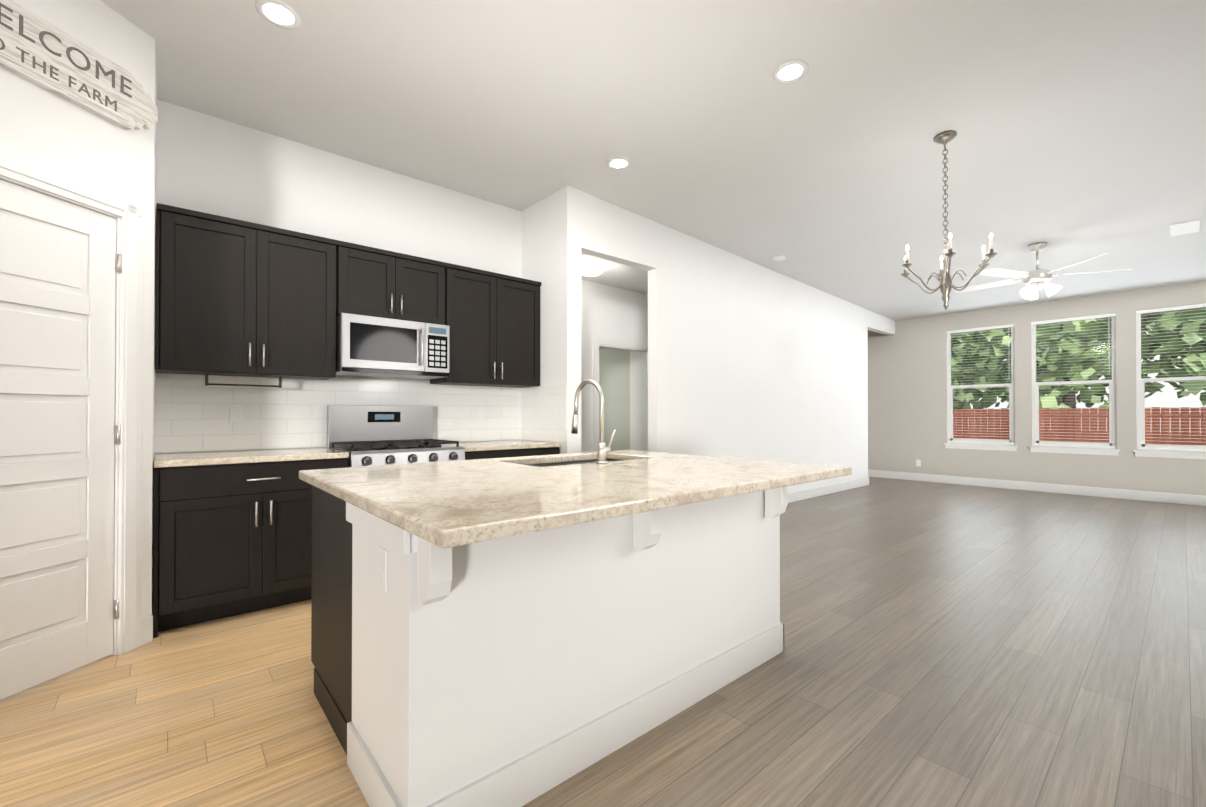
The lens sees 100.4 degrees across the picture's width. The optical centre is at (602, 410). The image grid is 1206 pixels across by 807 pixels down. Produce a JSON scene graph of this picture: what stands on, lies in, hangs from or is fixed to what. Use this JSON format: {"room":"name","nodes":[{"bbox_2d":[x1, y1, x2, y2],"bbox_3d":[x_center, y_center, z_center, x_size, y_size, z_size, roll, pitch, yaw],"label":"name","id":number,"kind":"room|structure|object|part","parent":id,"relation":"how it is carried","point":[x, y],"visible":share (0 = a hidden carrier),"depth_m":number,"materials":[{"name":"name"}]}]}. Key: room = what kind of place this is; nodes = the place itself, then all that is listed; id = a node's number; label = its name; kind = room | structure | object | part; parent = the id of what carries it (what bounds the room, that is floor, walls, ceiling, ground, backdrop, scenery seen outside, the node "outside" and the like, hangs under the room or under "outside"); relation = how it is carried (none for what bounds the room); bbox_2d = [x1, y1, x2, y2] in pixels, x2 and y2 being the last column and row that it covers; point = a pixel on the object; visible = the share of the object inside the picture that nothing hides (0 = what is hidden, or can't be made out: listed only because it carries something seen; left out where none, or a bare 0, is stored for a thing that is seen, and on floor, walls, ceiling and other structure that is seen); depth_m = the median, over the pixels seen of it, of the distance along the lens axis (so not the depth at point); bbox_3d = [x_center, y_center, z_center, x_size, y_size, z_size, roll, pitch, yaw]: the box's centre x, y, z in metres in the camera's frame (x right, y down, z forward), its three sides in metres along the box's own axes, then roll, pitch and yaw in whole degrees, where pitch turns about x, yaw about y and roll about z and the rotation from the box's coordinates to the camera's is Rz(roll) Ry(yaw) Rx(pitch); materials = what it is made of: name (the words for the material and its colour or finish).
{"room":"kitchen","nodes":[
{"label":"kitchen","id":0,"kind":"room"},
{"bbox_2d":[0,0,154,618],"bbox_3d":[-2.566,-0.403,1.368,0.120,3.120,2.450,0,0,10],"label":"wall","id":1,"kind":"structure","parent":0,"point":[43,127],"depth_m":2.35,"materials":[{"name":"white paint"}]},
{"bbox_2d":[0,179,121,699],"bbox_3d":[-2.350,0.114,2.132,0.119,2.073,0.570,0,0,10],"label":"pantry door","id":2,"kind":"structure","parent":1,"relation":"in","point":[60,263],"depth_m":2.17,"materials":[{"name":"white paint"}]},
{"bbox_2d":[0,151,143,654],"bbox_3d":[-2.418,0.068,2.135,0.145,2.190,0.764,0,0,10],"label":"door frame","id":3,"kind":"structure","parent":1,"relation":"attached to","point":[127,215],"depth_m":2.42,"materials":[{"name":"white paint"}]},
{"bbox_2d":[0,0,157,129],"bbox_3d":[-2.350,-1.502,2.118,0.039,0.270,0.888,0,0,10],"label":"welcome sign","id":4,"kind":"object","parent":1,"relation":"attached to","point":[39,51],"visible":1,"depth_m":2.19,"materials":[{"name":"white wood"}]},
{"bbox_2d":[141,616,152,645],"bbox_3d":[-2.500,1.092,1.345,0.014,0.130,2.448,0,0,10],"label":"baseboard","id":5,"kind":"structure","parent":1,"relation":"attached to","point":[147,631],"depth_m":2.52,"materials":[{"name":"white paint"}]},
{"bbox_2d":[152,50,156,615],"bbox_3d":[-2.551,-0.393,2.770,0.120,3.120,0.650,0,-1,-41],"label":"wall","id":6,"kind":"structure","parent":0,"point":[155,181],"depth_m":2.74,"materials":[{"name":"white paint"}]},
{"bbox_2d":[155,99,521,454],"bbox_3d":[-1.784,-0.384,3.945,2.820,3.120,0.120,0,-1,-41],"label":"wall","id":7,"kind":"structure","parent":0,"point":[208,164],"depth_m":3.64,"materials":[{"name":"white paint"}]},
{"bbox_2d":[155,203,338,379],"bbox_3d":[-2.260,-0.693,3.234,0.918,0.928,0.327,0,-1,-41],"label":"upper cabinet","id":8,"kind":"object","parent":7,"relation":"attached to","point":[235,297],"depth_m":3.08,"materials":[{"name":"black wood"}]},
{"bbox_2d":[155,373,566,452],"bbox_3d":[-1.509,-0.008,3.626,2.580,0.537,0.719,0,-1,-41],"label":"tile backsplash","id":9,"kind":"structure","parent":7,"relation":"attached to","point":[192,412],"depth_m":3.59,"materials":[{"name":"white tile"}]},
{"bbox_2d":[230,404,242,421],"bbox_3d":[-2.409,0.014,3.305,0.072,0.115,0.007,0,-1,-41],"label":"outlet","id":10,"kind":"object","parent":9,"relation":"attached to","point":[236,412],"visible":1,"depth_m":3.30,"materials":[{"name":"white plastic"}]},
{"bbox_2d":[339,241,446,324],"bbox_3d":[-1.620,-0.907,3.791,0.760,0.493,0.327,0,-1,-41],"label":"upper cabinet","id":11,"kind":"object","parent":7,"relation":"attached to","point":[375,282],"depth_m":3.64,"materials":[{"name":"black wood"}]},
{"bbox_2d":[336,313,448,379],"bbox_3d":[-1.578,-0.460,3.739,0.754,0.394,0.456,0,-1,-41],"label":"microwave","id":12,"kind":"object","parent":11,"relation":"attached to","point":[369,346],"visible":1,"depth_m":3.57,"materials":[{"name":"silver metal"}]},
{"bbox_2d":[430,263,540,387],"bbox_3d":[-0.995,-0.685,4.331,0.878,0.928,0.327,0,-1,-41],"label":"upper cabinet","id":13,"kind":"object","parent":7,"relation":"attached to","point":[493,319],"depth_m":4.18,"materials":[{"name":"black wood"}]},
{"bbox_2d":[522,185,578,453],"bbox_3d":[-0.669,-0.379,4.720,0.120,3.120,1.270,0,-1,-41],"label":"wall","id":14,"kind":"structure","parent":0,"point":[550,243],"depth_m":4.31,"materials":[{"name":"white paint"}]},
{"bbox_2d":[0,476,1205,806],"bbox_3d":[0.969,1.243,4.972,11.940,0.120,9.220,0,-1,-41],"label":"floor","id":15,"kind":"structure","parent":0,"point":[958,646],"depth_m":2.05,"materials":[{"name":"brown wood"}]},
{"bbox_2d":[153,456,348,637],"bbox_3d":[-2.162,0.734,3.111,0.918,0.872,0.627,0,-1,-41],"label":"base cabinet","id":16,"kind":"object","parent":15,"relation":"on","point":[232,533],"depth_m":2.79,"materials":[{"name":"black wood"}]},
{"bbox_2d":[154,448,348,463],"bbox_3d":[-2.155,0.277,3.108,0.920,0.035,0.629,0,-1,-41],"label":"countertop","id":17,"kind":"structure","parent":16,"relation":"on","point":[299,453],"depth_m":2.96,"materials":[{"name":"beige stone"}]},
{"bbox_2d":[327,405,464,466],"bbox_3d":[-1.488,0.566,3.628,0.760,1.215,0.697,0,-1,-41],"label":"range","id":18,"kind":"object","parent":15,"relation":"on","point":[375,435],"visible":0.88,"depth_m":3.66,"materials":[{"name":"silver metal"}]},
{"bbox_2d":[465,444,559,459],"bbox_3d":[-0.898,0.741,4.207,0.876,0.872,0.627,0,-1,-41],"label":"base cabinet","id":19,"kind":"object","parent":15,"relation":"on","point":[474,453],"depth_m":3.93,"materials":[{"name":"black wood"}]},
{"bbox_2d":[445,440,556,451],"bbox_3d":[-0.895,0.285,4.201,0.873,0.035,0.629,0,-1,-41],"label":"countertop","id":20,"kind":"structure","parent":19,"relation":"on","point":[508,443],"depth_m":4.09,"materials":[{"name":"beige stone"}]},
{"bbox_2d":[311,487,787,806],"bbox_3d":[-0.174,0.728,2.267,1.824,0.872,1.296,0,-1,-41],"label":"kitchen island","id":21,"kind":"object","parent":15,"relation":"on","point":[521,631],"depth_m":1.60,"materials":[{"name":"white paint"}]},
{"bbox_2d":[377,546,386,591],"bbox_3d":[-0.625,0.445,1.423,0.007,0.115,0.070,0,-1,-41],"label":"outlet","id":22,"kind":"object","parent":21,"relation":"attached to","point":[381,550],"depth_m":1.42,"materials":[{"name":"white plastic"}]},
{"bbox_3d":[-0.132,0.728,2.220,1.824,0.872,1.170,0,-1,-41],"label":"painted panel","id":23,"kind":"part","parent":21,"relation":"part of","materials":[{"name":"white paint"}]},
{"bbox_2d":[299,451,851,550],"bbox_3d":[-0.079,0.270,2.199,1.925,0.037,1.465,0,-1,-41],"label":"island countertop","id":24,"kind":"structure","parent":21,"relation":"on","point":[444,505],"depth_m":1.65,"materials":[{"name":"beige stone"}]},
{"bbox_2d":[539,459,590,466],"bbox_3d":[-0.129,0.384,2.681,0.787,0.207,0.446,0,-1,-41],"label":"sink","id":25,"kind":"object","parent":24,"relation":"in","point":[546,462],"depth_m":2.87,"materials":[{"name":"silver metal"}]},
{"bbox_2d":[571,379,614,462],"bbox_3d":[-0.054,0.048,2.518,0.112,0.412,0.266,0,-1,-41],"label":"faucet","id":26,"kind":"object","parent":24,"relation":"on","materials":[{"name":"silver metal"}]},
{"bbox_2d":[599,348,624,450],"bbox_3d":[-0.145,-0.191,8.754,0.120,2.800,1.900,0,-1,-41],"label":"wall","id":27,"kind":"structure","parent":0,"point":[612,373],"depth_m":8.28,"materials":[{"name":"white paint"}]},
{"bbox_2d":[581,280,647,452],"bbox_3d":[-0.022,-0.369,6.202,2.800,3.120,0.120,0,-1,-41],"label":"wall","id":28,"kind":"structure","parent":0,"point":[609,312],"depth_m":6.12,"materials":[{"name":"white paint"}]},
{"bbox_2d":[593,336,647,451],"bbox_3d":[0.240,0.150,6.415,1.050,2.085,0.136,0,-1,-41],"label":"door frame","id":29,"kind":"structure","parent":28,"relation":"attached to","point":[608,343],"depth_m":6.39,"materials":[{"name":"white paint"}]},
{"bbox_2d":[581,253,647,293],"bbox_3d":[0.394,-1.742,5.732,2.800,0.380,1.150,0,-1,-41],"label":"ceiling","id":30,"kind":"structure","parent":0,"point":[619,275],"depth_m":5.80,"materials":[{"name":"paint"}]},
{"bbox_2d":[581,262,603,275],"bbox_3d":[-0.133,-1.500,5.346,0.280,0.110,0.280,0,-1,-41],"label":"hall light","id":31,"kind":"object","parent":30,"relation":"attached to","point":[591,269],"visible":0.9,"depth_m":5.26,"materials":[{"name":"white glass"}]},
{"bbox_2d":[625,351,629,449],"bbox_3d":[2.042,-0.347,9.316,4.400,3.120,0.120,0,-1,-41],"label":"wall","id":32,"kind":"structure","parent":0,"point":[627,400],"depth_m":7.87,"materials":[{"name":"beige paint"}]},
{"bbox_2d":[630,351,640,450],"bbox_3d":[1.170,-0.363,7.057,0.120,3.120,2.150,0,-1,-41],"label":"wall","id":33,"kind":"structure","parent":0,"point":[635,400],"depth_m":7.74,"materials":[{"name":"white paint"}]},
{"bbox_2d":[100,0,1205,320],"bbox_3d":[1.618,-1.993,4.247,11.940,0.699,7.240,0,-1,-41],"label":"ceiling","id":34,"kind":"structure","parent":0,"point":[1078,126],"depth_m":3.18,"materials":[{"name":"paint"}]},
{"bbox_2d":[255,0,300,28],"bbox_3d":[-1.553,-1.904,2.408,0.188,0.011,0.188,0,-1,-41],"label":"recessed light","id":35,"kind":"object","parent":34,"relation":"in","point":[279,13],"visible":1,"depth_m":2.40,"materials":[{"name":"white paint"}]},
{"bbox_2d":[607,156,630,169],"bbox_3d":[0.121,-1.891,3.835,0.188,0.011,0.188,0,-1,-41],"label":"recessed light","id":36,"kind":"object","parent":34,"relation":"in","point":[618,162],"visible":1,"depth_m":3.83,"materials":[{"name":"white paint"}]},
{"bbox_2d":[774,255,784,260],"bbox_3d":[2.050,-1.768,5.838,0.130,0.036,0.130,0,-1,-41],"label":"smoke detector","id":37,"kind":"object","parent":34,"relation":"attached to","point":[779,258],"visible":1,"depth_m":5.80,"materials":[{"name":"white plastic"}]},
{"bbox_2d":[773,60,808,82],"bbox_3d":[1.048,-1.897,2.812,0.188,0.011,0.188,0,-1,-41],"label":"recessed light","id":38,"kind":"object","parent":34,"relation":"in","point":[790,71],"visible":1,"depth_m":2.81,"materials":[{"name":"white paint"}]},
{"bbox_2d":[901,130,996,309],"bbox_3d":[2.301,-1.265,3.378,0.552,1.172,0.576,0,-1,-41],"label":"chandelier","id":39,"kind":"object","parent":34,"relation":"hanging from","point":[946,285],"visible":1,"depth_m":3.37,"materials":[{"name":"silver metal"}]},
{"bbox_2d":[955,242,1132,299],"bbox_3d":[4.537,-1.460,5.302,1.429,0.560,1.421,0,-1,-41],"label":"fan","id":40,"kind":"object","parent":34,"relation":"hanging from","point":[1036,279],"visible":1,"depth_m":5.19,"materials":[{"name":"silver metal"}]},
{"bbox_3d":[4.540,-1.507,5.255,0.240,0.465,0.240,0,-1,-41],"label":"motor","id":41,"kind":"part","parent":40,"relation":"part of","materials":[{"name":"silver metal"}]},
{"bbox_2d":[1170,219,1199,236],"bbox_3d":[5.488,-1.723,4.743,0.380,0.028,0.180,0,-1,-41],"label":"ceiling vent","id":42,"kind":"object","parent":34,"relation":"in","point":[1187,227],"visible":1,"depth_m":4.72,"materials":[{"name":"white metal"}]},
{"bbox_2d":[579,190,894,492],"bbox_3d":[2.472,-0.365,6.684,7.200,3.120,0.120,0,-1,-41],"label":"wall","id":43,"kind":"structure","parent":0,"point":[747,359],"depth_m":5.84,"materials":[{"name":"white paint"}]},
{"bbox_2d":[788,476,869,502],"bbox_3d":[2.435,1.129,6.552,5.044,0.130,0.014,0,-1,-41],"label":"baseboard","id":44,"kind":"structure","parent":43,"relation":"attached to","point":[827,489],"depth_m":7.20,"materials":[{"name":"white paint"}]},
{"bbox_2d":[868,281,1205,495],"bbox_3d":[6.082,-0.355,8.108,0.120,3.120,7.240,0,-1,-41],"label":"wall","id":45,"kind":"structure","parent":0,"point":[907,395],"depth_m":7.72,"materials":[{"name":"beige paint"}]},
{"bbox_2d":[916,460,920,466],"bbox_3d":[5.467,0.902,8.711,0.007,0.115,0.070,0,-1,-41],"label":"outlet","id":46,"kind":"object","parent":45,"relation":"attached to","point":[918,462],"visible":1,"depth_m":8.71,"materials":[{"name":"white plastic"}]},
{"bbox_2d":[944,327,1017,450],"bbox_3d":[6.061,-0.363,8.090,0.135,1.965,0.960,0,-1,-41],"label":"window","id":47,"kind":"structure","parent":45,"relation":"in","point":[998,447],"depth_m":8.06,"materials":[{"name":"white paint"}]},
{"bbox_2d":[946,324,1014,444],"bbox_3d":[6.055,-0.409,8.085,0.060,1.864,0.892,0,-1,-41],"label":"window blind","id":48,"kind":"object","parent":47,"relation":"attached to","point":[1008,326],"visible":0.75,"depth_m":8.06,"materials":[{"name":"white plastic"}]},
{"bbox_2d":[868,469,1205,505],"bbox_3d":[6.022,1.140,8.065,0.014,0.130,6.970,0,-1,-41],"label":"baseboard","id":49,"kind":"structure","parent":45,"relation":"attached to","point":[1188,499],"depth_m":7.38,"materials":[{"name":"white paint"}]},
{"bbox_2d":[1029,317,1119,455],"bbox_3d":[6.779,-0.369,7.263,0.135,1.965,0.960,0,-1,-41],"label":"window","id":50,"kind":"structure","parent":45,"relation":"in","point":[1087,450],"depth_m":7.22,"materials":[{"name":"white paint"}]},
{"bbox_2d":[1031,313,1115,447],"bbox_3d":[6.773,-0.415,7.258,0.060,1.864,0.892,0,-1,-41],"label":"window blind","id":51,"kind":"object","parent":50,"relation":"attached to","point":[1076,319],"visible":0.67,"depth_m":7.25,"materials":[{"name":"white plastic"}]},
{"bbox_2d":[1133,307,1205,458],"bbox_3d":[7.490,-0.374,6.444,0.135,1.965,0.960,0,-1,-41],"label":"window","id":52,"kind":"structure","parent":45,"relation":"in","point":[1140,401],"depth_m":6.67,"materials":[{"name":"white paint"}]},
{"bbox_2d":[1136,303,1205,451],"bbox_3d":[7.484,-0.421,6.439,0.060,1.864,0.892,0,-1,-41],"label":"window blind","id":53,"kind":"object","parent":52,"relation":"attached to","point":[1194,306],"visible":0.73,"depth_m":6.53,"materials":[{"name":"white plastic"}]},
{"label":"outside","id":54,"kind":"structure","parent":0,"visible":0},
{"bbox_2d":[968,429,1200,440],"bbox_3d":[24.311,1.700,25.232,49.880,0.150,66.000,0,-1,-41],"label":"ground","id":55,"kind":"structure","parent":54,"point":[1106,435],"depth_m":36.53,"materials":[{"name":"green plant"}]},
{"bbox_2d":[951,330,1010,408],"bbox_3d":[15.035,-1.573,22.687,6.433,6.360,6.620,0,-1,-41],"label":"tree","id":56,"kind":"object","parent":55,"relation":"on","point":[963,401],"depth_m":20.91,"materials":[{"name":"green plant"}]},
{"bbox_2d":[961,313,1163,410],"bbox_3d":[22.009,-2.812,24.444,8.441,8.863,8.318,0,-1,-41],"label":"tree","id":57,"kind":"object","parent":55,"relation":"on","point":[1096,377],"depth_m":23.58,"materials":[{"name":"green plant"}]},
{"bbox_2d":[953,407,1205,445],"bbox_3d":[8.999,0.745,14.657,0.120,1.612,38.082,0,-1,-41],"label":"fence","id":58,"kind":"object","parent":55,"relation":"on","point":[1084,433],"depth_m":11.87,"materials":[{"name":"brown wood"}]},
{"bbox_2d":[959,310,1201,428],"bbox_3d":[16.976,-2.475,18.272,7.011,8.102,6.969,0,-1,-41],"label":"tree","id":59,"kind":"object","parent":55,"relation":"on","point":[1097,369],"depth_m":17.33,"materials":[{"name":"green plant"}]},
{"bbox_2d":[1146,321,1205,405],"bbox_3d":[25.279,-2.012,18.269,7.750,7.176,7.741,0,-1,-41],"label":"tree","id":60,"kind":"object","parent":55,"relation":"on","point":[1180,387],"depth_m":20.24,"materials":[{"name":"green plant"}]},
{"bbox_2d":[1148,308,1205,395],"bbox_3d":[18.713,-2.716,13.393,6.091,8.516,5.896,0,-1,-41],"label":"tree","id":61,"kind":"object","parent":55,"relation":"on","point":[1193,388],"depth_m":14.35,"materials":[{"name":"green plant"}]}
]}

